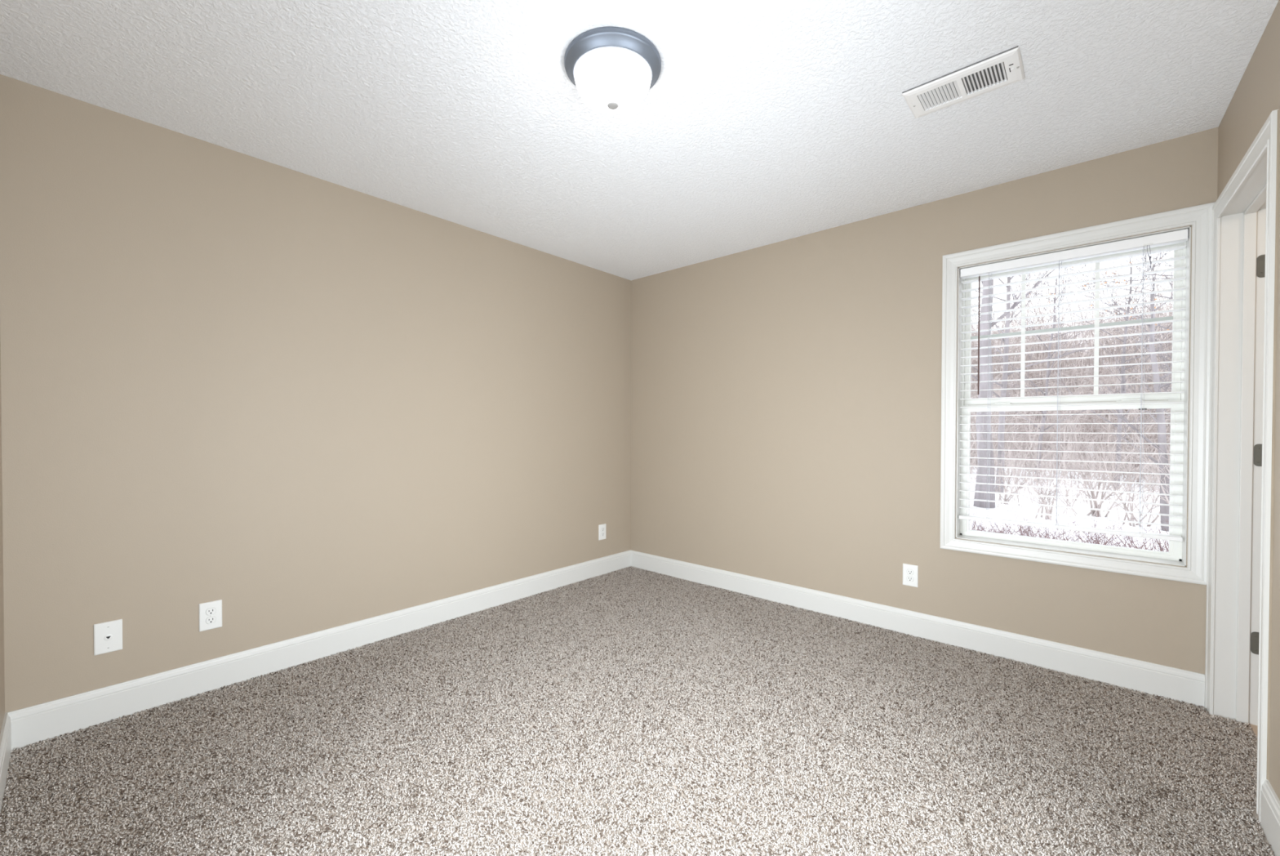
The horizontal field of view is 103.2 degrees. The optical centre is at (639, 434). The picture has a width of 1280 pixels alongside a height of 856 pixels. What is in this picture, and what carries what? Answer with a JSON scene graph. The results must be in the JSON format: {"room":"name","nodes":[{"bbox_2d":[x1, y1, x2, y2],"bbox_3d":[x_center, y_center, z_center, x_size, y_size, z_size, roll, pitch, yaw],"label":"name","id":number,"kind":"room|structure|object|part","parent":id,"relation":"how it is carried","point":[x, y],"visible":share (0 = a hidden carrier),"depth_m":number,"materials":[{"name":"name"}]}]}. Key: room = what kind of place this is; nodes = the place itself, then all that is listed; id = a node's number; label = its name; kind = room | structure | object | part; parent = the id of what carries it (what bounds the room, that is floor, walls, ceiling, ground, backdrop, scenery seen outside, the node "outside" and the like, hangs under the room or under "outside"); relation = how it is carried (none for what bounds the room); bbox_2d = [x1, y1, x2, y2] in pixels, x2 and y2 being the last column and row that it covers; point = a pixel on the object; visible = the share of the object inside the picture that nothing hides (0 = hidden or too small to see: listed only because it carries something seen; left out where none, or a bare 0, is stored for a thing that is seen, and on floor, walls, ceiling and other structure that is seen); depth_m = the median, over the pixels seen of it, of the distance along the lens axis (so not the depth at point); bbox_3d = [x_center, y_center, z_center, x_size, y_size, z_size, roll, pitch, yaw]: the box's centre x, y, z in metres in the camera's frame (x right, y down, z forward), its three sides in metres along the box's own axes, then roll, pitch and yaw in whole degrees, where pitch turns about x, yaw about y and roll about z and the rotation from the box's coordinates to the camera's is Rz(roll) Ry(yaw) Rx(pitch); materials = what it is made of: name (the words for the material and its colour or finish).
{"room":"empty bedroom","nodes":[
{"label":"empty bedroom","id":0,"kind":"room"},
{"bbox_2d":[0,333,4,733],"bbox_3d":[-1.068,-0.057,0.655,3.657,2.448,0.120,1,1,42],"label":"wall","id":1,"kind":"structure","parent":0,"point":[2,608],"depth_m":1.80,"materials":[{"name":"beige paint"}]},
{"bbox_2d":[0,712,11,813],"bbox_3d":[-1.056,1.096,0.745,3.337,0.141,0.014,1,1,42],"label":"baseboard","id":2,"kind":"structure","parent":1,"relation":"attached to","point":[6,731],"depth_m":1.70,"materials":[{"name":"white wood"}]},
{"bbox_2d":[0,74,631,712],"bbox_3d":[-1.222,-0.085,3.149,0.120,2.448,3.651,1,1,42],"label":"wall","id":3,"kind":"structure","parent":0,"point":[302,403],"depth_m":2.40,"materials":[{"name":"beige paint"}]},
{"bbox_2d":[93,618,122,655],"bbox_3d":[-2.134,0.811,2.035,0.007,0.124,0.080,1,1,42],"label":"phone jack","id":4,"kind":"object","parent":3,"relation":"attached to","point":[108,635],"visible":1,"depth_m":2.03,"materials":[{"name":"white plastic"}]},
{"bbox_2d":[103,633,112,639],"bbox_3d":[-2.132,0.811,2.034,0.002,0.025,0.025,1,1,42],"label":"socket","id":5,"kind":"object","parent":4,"relation":"attached to","point":[106,636],"depth_m":2.03,"materials":[{"name":"grey plastic"}]},
{"bbox_2d":[198,599,222,631],"bbox_3d":[-1.923,0.809,2.272,0.009,0.124,0.080,1,1,42],"label":"electrical outlet","id":6,"kind":"object","parent":3,"relation":"attached to","point":[210,612],"visible":1,"depth_m":2.27,"materials":[{"name":"white plastic"}]},
{"bbox_2d":[205,615,216,623],"bbox_3d":[-1.922,0.828,2.272,0.001,0.031,0.037,1,1,42],"label":"receptacle","id":7,"kind":"object","parent":6,"relation":"attached to","point":[209,619],"depth_m":2.27,"materials":[{"name":"grey plastic"}]},
{"bbox_2d":[205,607,216,614],"bbox_3d":[-1.922,0.789,2.271,0.001,0.031,0.037,1,1,42],"label":"receptacle","id":8,"kind":"object","parent":6,"relation":"attached to","point":[209,611],"depth_m":2.27,"materials":[{"name":"grey plastic"}]},
{"bbox_2d":[5,549,630,750],"bbox_3d":[-1.191,1.069,3.099,0.014,0.141,3.361,1,1,42],"label":"baseboard","id":9,"kind":"structure","parent":3,"relation":"attached to","point":[34,723],"depth_m":2.40,"materials":[{"name":"white wood"}]},
{"bbox_2d":[598,523,605,539],"bbox_3d":[-0.302,0.784,4.103,0.009,0.124,0.080,1,1,42],"label":"electrical outlet","id":10,"kind":"object","parent":3,"relation":"attached to","point":[602,527],"visible":1,"depth_m":4.09,"materials":[{"name":"white plastic"}]},
{"bbox_2d":[0,568,1274,855],"bbox_3d":[0.627,1.191,1.561,5.018,0.061,3.707,1,1,42],"label":"floor","id":11,"kind":"structure","parent":0,"point":[1255,814],"depth_m":1.78,"materials":[{"name":"beige carpet"}]},
{"bbox_2d":[0,565,1274,855],"bbox_3d":[0.095,1.149,1.960,3.442,0.009,3.351,1,1,42],"label":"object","id":12,"kind":"structure","parent":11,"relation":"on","point":[634,572],"depth_m":1.86,"materials":[{"name":"beige carpet"}]},
{"bbox_2d":[0,0,1278,279],"bbox_3d":[0.629,-1.327,1.499,5.057,0.080,3.651,1,1,42],"label":"ceiling","id":13,"kind":"structure","parent":0,"point":[762,122],"depth_m":1.94,"materials":[{"name":"white paint"}]},
{"bbox_2d":[564,26,661,114],"bbox_3d":[-0.094,-1.217,1.767,0.336,0.148,0.336,1,1,42],"label":"ceiling light","id":14,"kind":"object","parent":13,"relation":"attached to","point":[613,69],"visible":1,"depth_m":1.68,"materials":[{"name":"white glass"}]},
{"bbox_2d":[902,45,1025,118],"bbox_3d":[1.186,-1.283,1.869,0.356,0.014,0.204,1,1,42],"label":"ceiling vent","id":15,"kind":"object","parent":13,"relation":"in","point":[1005,68],"visible":1,"depth_m":1.85,"materials":[{"name":"white metal"}]},
{"bbox_2d":[630,126,1218,673],"bbox_3d":[1.248,-0.081,3.287,3.397,2.448,0.170,1,1,42],"label":"wall","id":16,"kind":"structure","parent":0,"point":[786,394],"depth_m":3.10,"materials":[{"name":"beige paint"}]},
{"bbox_2d":[902,563,918,586],"bbox_3d":[1.550,0.805,2.909,0.080,0.124,0.009,1,1,42],"label":"electrical outlet","id":17,"kind":"object","parent":16,"relation":"attached to","point":[910,571],"visible":1,"depth_m":2.90,"materials":[{"name":"white plastic"}]},
{"bbox_2d":[906,575,913,581],"bbox_3d":[1.548,0.824,2.907,0.037,0.031,0.004,1,1,42],"label":"receptacle","id":18,"kind":"object","parent":17,"relation":"attached to","point":[909,578],"depth_m":2.91,"materials":[{"name":"grey plastic"}]},
{"bbox_2d":[906,568,913,574],"bbox_3d":[1.548,0.785,2.906,0.034,0.028,0.003,1,1,42],"label":"receptacle","id":19,"kind":"object","parent":17,"relation":"attached to","point":[909,571],"depth_m":2.91,"materials":[{"name":"grey plastic"}]},
{"bbox_2d":[630,549,1204,707],"bbox_3d":[1.156,1.073,3.256,3.321,0.141,0.014,1,1,42],"label":"baseboard","id":20,"kind":"structure","parent":16,"relation":"attached to","point":[1187,686],"depth_m":2.73,"materials":[{"name":"white wood"}]},
{"bbox_2d":[939,201,1215,584],"bbox_3d":[2.096,-0.175,2.534,0.997,1.609,0.202,1,1,42],"label":"window","id":21,"kind":"structure","parent":16,"relation":"in","point":[1199,216],"depth_m":2.38,"materials":[{"name":"white"}]},
{"bbox_3d":[2.120,0.199,2.561,0.855,0.720,0.032,1,1,42],"label":"sash","id":22,"kind":"part","parent":21,"relation":"part of","materials":[{"name":"white plastic"}]},
{"bbox_3d":[2.137,-0.169,2.576,0.857,1.466,0.085,1,1,42],"label":"frame","id":23,"kind":"part","parent":21,"relation":"part of","materials":[{"name":"white plastic"}]},
{"bbox_3d":[2.145,-0.522,2.579,0.851,0.750,0.031,1,1,42],"label":"sash","id":24,"kind":"part","parent":21,"relation":"part of","materials":[{"name":"white plastic"}]},
{"bbox_2d":[959,228,1189,541],"bbox_3d":[2.069,-0.217,2.498,0.849,1.361,0.068,1,1,42],"label":"window blind","id":25,"kind":"object","parent":21,"relation":"attached to","point":[1183,235],"visible":1,"depth_m":2.46,"materials":[{"name":"white plastic"}]},
{"bbox_3d":[1.858,-0.209,2.695,0.010,1.297,0.054,1,1,42],"label":"ladder cord","id":26,"kind":"part","parent":25,"relation":"part of","materials":[{"name":"white fabric"}]},
{"bbox_3d":[2.071,-0.206,2.507,0.010,1.297,0.054,1,1,42],"label":"ladder cord","id":27,"kind":"part","parent":25,"relation":"part of","materials":[{"name":"white fabric"}]},
{"bbox_3d":[2.072,0.453,2.511,0.839,0.018,0.053,1,1,42],"label":"rail","id":28,"kind":"part","parent":25,"relation":"part of","materials":[{"name":"white plastic"}]},
{"bbox_3d":[2.075,-0.876,2.495,0.841,0.043,0.052,1,1,42],"label":"head rail","id":29,"kind":"part","parent":25,"relation":"part of","materials":[{"name":"white plastic"}]},
{"bbox_3d":[2.291,-0.203,2.311,0.010,1.297,0.054,1,1,42],"label":"ladder cord","id":30,"kind":"part","parent":25,"relation":"part of","materials":[{"name":"white fabric"}]},
{"bbox_3d":[2.278,-0.792,2.268,0.006,0.118,0.015,0,1,-33],"label":"lift cord","id":31,"kind":"part","parent":25,"relation":"part of","materials":[{"name":"white fabric"}]},
{"bbox_2d":[1217,0,1279,799],"bbox_3d":[1.363,-0.053,0.795,0.140,2.448,3.411,1,1,41],"label":"wall","id":32,"kind":"structure","parent":0,"point":[1257,94],"depth_m":1.53,"materials":[{"name":"beige paint"}]},
{"bbox_2d":[1204,109,1277,824],"bbox_3d":[2.189,0.104,1.774,0.157,2.117,0.849,1,1,41],"label":"door frame","id":33,"kind":"structure","parent":32,"relation":"in","point":[1244,212],"depth_m":2.03,"materials":[{"name":"white wood"}]},
{"bbox_2d":[1260,779,1279,855],"bbox_3d":[1.041,1.103,0.554,0.014,0.141,2.510,1,1,41],"label":"baseboard","id":34,"kind":"structure","parent":32,"relation":"attached to","point":[1270,802],"depth_m":1.44,"materials":[{"name":"white wood"}]},
{"bbox_2d":[1266,108,1279,780],"bbox_3d":[1.862,0.036,1.490,0.004,1.972,0.007,1,1,40],"label":"trim","id":35,"kind":"structure","parent":32,"relation":"attached to","point":[1278,110],"depth_m":1.49,"materials":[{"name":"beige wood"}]},
{"label":"outside","id":36,"kind":"structure","parent":0,"visible":0},
{"bbox_2d":[969,466,1168,551],"bbox_3d":[-2.369,1.475,9.329,80.000,0.366,36.000,1,1,42],"label":"ground","id":37,"kind":"structure","parent":36,"point":[1026,508],"depth_m":10.52,"materials":[{"name":"white snow"}]},
{"bbox_2d":[973,269,1058,507],"bbox_3d":[7.877,-3.533,11.113,4.248,10.294,3.461,1,1,42],"label":"bare tree","id":38,"kind":"object","parent":37,"relation":"on","point":[983,385],"visible":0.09,"depth_m":11.08,"materials":[{"name":"grey plant"}]},
{"bbox_2d":[969,424,1067,505],"bbox_3d":[8.169,0.594,11.542,2.165,2.018,1.723,0,1,-26],"label":"bare shrub","id":39,"kind":"object","parent":37,"relation":"on","point":[1005,499],"visible":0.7,"depth_m":11.46,"materials":[{"name":"plant"}]},
{"bbox_2d":[970,266,1108,492],"bbox_3d":[9.797,-2.686,14.151,5.060,8.625,4.133,0,1,-20],"label":"bare tree","id":40,"kind":"object","parent":37,"relation":"on","point":[1004,384],"visible":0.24,"depth_m":13.85,"materials":[{"name":"grey plant"}]},
{"bbox_2d":[1004,438,1084,519],"bbox_3d":[7.919,0.858,9.969,1.238,1.592,1.338,1,1,32],"label":"bare shrub","id":41,"kind":"object","parent":37,"relation":"on","point":[1042,499],"visible":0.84,"depth_m":9.82,"materials":[{"name":"plant"}]},
{"bbox_2d":[969,504,1168,551],"bbox_3d":[6.250,1.398,6.524,7.164,0.780,3.294,1,1,42],"label":"groundcover","id":42,"kind":"object","parent":37,"relation":"on","point":[1098,538],"visible":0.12,"depth_m":7.09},
{"bbox_2d":[969,435,1169,521],"bbox_3d":[10.682,0.898,12.088,12.090,1.848,6.959,1,1,44],"label":"brush","id":43,"kind":"object","parent":37,"relation":"on","point":[1079,493],"visible":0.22,"depth_m":11.62,"materials":[{"name":"plant"}]},
{"bbox_2d":[992,264,1171,482],"bbox_3d":[13.334,-2.203,15.472,5.160,7.597,4.514,1,1,42],"label":"bare tree","id":44,"kind":"object","parent":37,"relation":"on","point":[1048,371],"visible":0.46,"depth_m":16.34,"materials":[{"name":"grey plant"}]},
{"bbox_2d":[1012,253,1173,418],"bbox_3d":[13.952,-3.397,12.889,7.610,10.004,6.946,1,1,32],"label":"bare tree","id":45,"kind":"object","parent":37,"relation":"on","point":[1114,271],"visible":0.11,"depth_m":13.92,"materials":[{"name":"grey plant"}]},
{"bbox_2d":[1016,250,1173,488],"bbox_3d":[13.663,-2.252,14.364,3.744,7.687,4.249,0,1,-20],"label":"bare tree","id":46,"kind":"object","parent":37,"relation":"on","point":[1122,361],"visible":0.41,"depth_m":14.43,"materials":[{"name":"grey plant"}]},
{"bbox_2d":[1043,414,1169,517],"bbox_3d":[9.671,0.635,10.353,1.507,2.100,2.166,0,1,-31],"label":"bare shrub","id":47,"kind":"object","parent":37,"relation":"on","point":[1103,477],"visible":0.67,"depth_m":10.38,"materials":[{"name":"plant"}]},
{"bbox_2d":[1063,426,1169,526],"bbox_3d":[9.062,0.770,9.033,1.647,1.848,1.760,0,1,4],"label":"bare shrub","id":48,"kind":"object","parent":37,"relation":"on","point":[1132,517],"visible":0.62,"depth_m":9.23,"materials":[{"name":"plant"}]},
{"bbox_2d":[1074,252,1173,531],"bbox_3d":[9.424,-0.930,8.791,2.574,5.251,2.631,0,1,-32],"label":"bare tree","id":49,"kind":"object","parent":37,"relation":"on","point":[1162,437],"visible":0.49,"depth_m":8.84,"materials":[{"name":"grey plant"}]},
{"bbox_2d":[1111,413,1170,503],"bbox_3d":[9.046,0.600,8.303,3.026,2.152,1.604,0,1,-5],"label":"bare shrub","id":50,"kind":"object","parent":37,"relation":"on","point":[1140,446],"visible":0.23,"depth_m":8.56,"materials":[{"name":"plant"}]},
{"bbox_2d":[1131,250,1173,419],"bbox_3d":[11.165,-1.967,9.341,4.737,7.359,3.118,0,1,-41],"label":"bare tree","id":51,"kind":"object","parent":37,"relation":"on","point":[1157,350],"visible":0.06,"depth_m":10.58,"materials":[{"name":"grey plant"}]},
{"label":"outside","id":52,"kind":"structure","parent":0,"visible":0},
{"bbox_2d":[969,311,1172,475],"bbox_3d":[23.498,-5.002,38.457,80.000,12.249,42.000,1,1,42],"label":"hillside","id":53,"kind":"structure","parent":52,"point":[1167,314],"depth_m":23.58,"materials":[{"name":"plant"}]},
{"bbox_2d":[969,288,1173,487],"bbox_3d":[19.525,-3.324,22.719,26.399,9.856,22.720,1,1,42],"label":"brush","id":54,"kind":"object","parent":53,"relation":"on","point":[1083,418],"visible":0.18,"depth_m":19.10,"materials":[{"name":"plant"}]},
{"bbox_2d":[970,250,1173,436],"bbox_3d":[23.095,-6.091,26.037,29.149,12.677,19.482,1,1,42],"label":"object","id":55,"kind":"object","parent":53,"relation":"on","point":[1019,350],"visible":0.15,"depth_m":23.14,"materials":[{"name":"plant"}]}
]}

